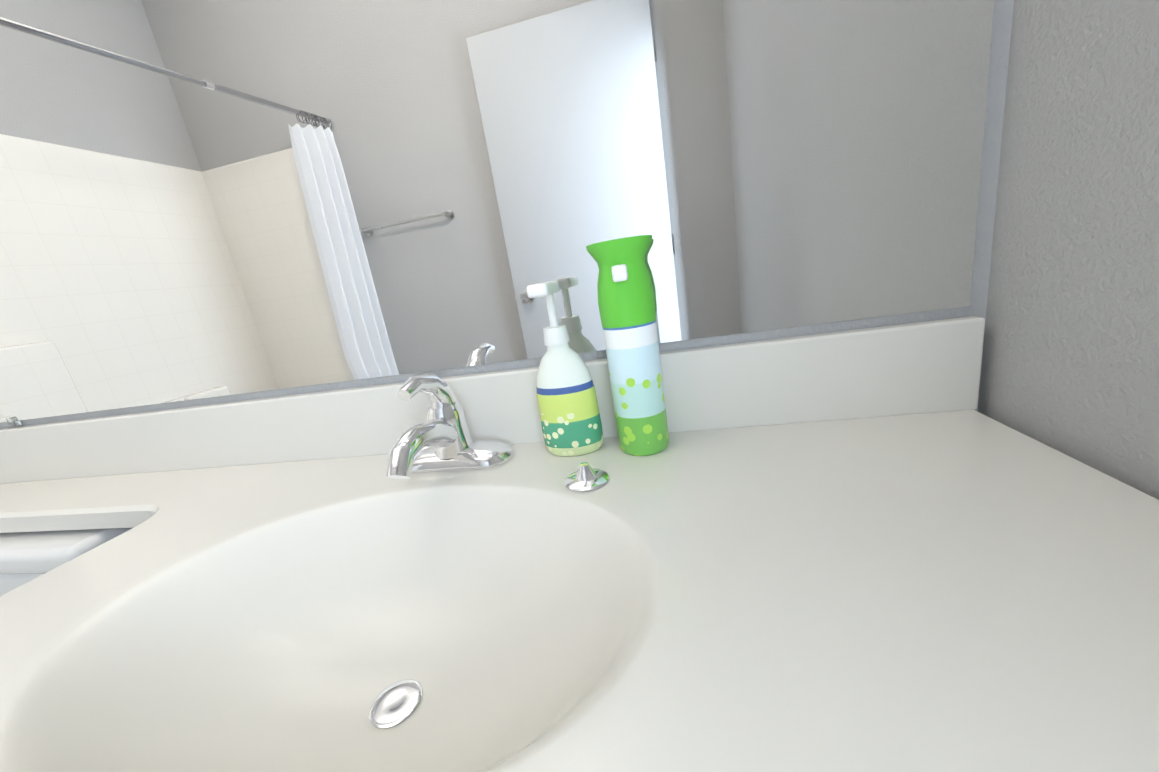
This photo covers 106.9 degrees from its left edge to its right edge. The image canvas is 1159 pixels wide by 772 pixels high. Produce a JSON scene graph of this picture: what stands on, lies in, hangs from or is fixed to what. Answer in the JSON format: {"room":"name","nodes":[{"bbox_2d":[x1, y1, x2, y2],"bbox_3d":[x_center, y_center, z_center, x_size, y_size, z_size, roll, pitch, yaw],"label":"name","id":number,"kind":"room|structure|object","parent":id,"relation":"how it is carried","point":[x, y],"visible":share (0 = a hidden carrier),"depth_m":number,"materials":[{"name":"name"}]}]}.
{"room":"bathroom","nodes":[
{"label":"bathroom","id":0,"kind":"room"},
{"bbox_2d":[0,0,1013,428],"bbox_3d":[-0.954,-0.449,0.692,2.760,2.744,0.100,-6,15,12],"label":"wall","id":1,"kind":"structure","parent":0,"point":[994,122],"depth_m":0.50,"materials":[{"name":"paint"}]},
{"bbox_2d":[0,0,994,426],"bbox_3d":[-0.515,-0.437,0.554,1.811,0.939,0.009,-6,15,12],"label":"mirror","id":2,"kind":"object","parent":1,"relation":"attached to","point":[206,198],"visible":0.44,"depth_m":0.54,"materials":[{"name":"clear glass"}]},
{"bbox_2d":[978,0,1158,499],"bbox_3d":[0.282,-0.345,-0.437,0.100,2.744,1.850,-6,15,12],"label":"wall","id":3,"kind":"structure","parent":0,"point":[1070,362],"depth_m":0.37,"materials":[{"name":"paint"}]},
{"bbox_3d":[-0.888,1.155,0.233,2.960,0.100,1.850,-6,15,12],"label":"floor","id":4,"kind":"structure","parent":0,"visible":0},
{"bbox_2d":[0,527,133,595],"bbox_3d":[-0.896,0.642,0.568,0.457,0.709,0.707,-6,15,12],"label":"toilet","id":5,"kind":"object","parent":4,"relation":"on","point":[25,557],"depth_m":0.64,"materials":[{"name":"ceramic"}]},
{"bbox_2d":[0,316,1158,771],"bbox_3d":[-0.436,0.502,0.524,1.851,0.856,0.568,-6,15,12],"label":"sink countertop","id":6,"kind":"structure","parent":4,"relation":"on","point":[886,548],"depth_m":0.38,"materials":[{"name":"white stone"}]},
{"bbox_2d":[387,374,512,478],"bbox_3d":[-0.187,0.053,0.525,0.160,0.134,0.162,-6,15,12],"label":"sink faucet","id":7,"kind":"object","parent":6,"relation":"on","point":[439,439],"visible":1,"depth_m":0.55,"materials":[{"name":"silver metal"}]},
{"bbox_2d":[526,280,603,455],"bbox_3d":[-0.024,-0.018,0.527,0.079,0.216,0.077,-6,15,12],"label":"soap dispenser","id":8,"kind":"object","parent":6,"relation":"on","point":[570,419],"visible":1,"depth_m":0.53,"materials":[{"name":"white plastic"}]},
{"bbox_2d":[564,462,608,491],"bbox_3d":[0.006,0.095,0.472,0.050,0.021,0.050,-6,15,12],"label":"drain stopper","id":9,"kind":"object","parent":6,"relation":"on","point":[585,477],"visible":1,"depth_m":0.46,"materials":[{"name":"silver metal"}]},
{"bbox_2d":[586,235,668,455],"bbox_3d":[0.062,-0.043,0.505,0.074,0.248,0.077,-6,15,12],"label":"air freshener","id":10,"kind":"object","parent":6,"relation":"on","point":[626,299],"visible":1,"depth_m":0.48,"materials":[{"name":"green plastic"}]}
]}

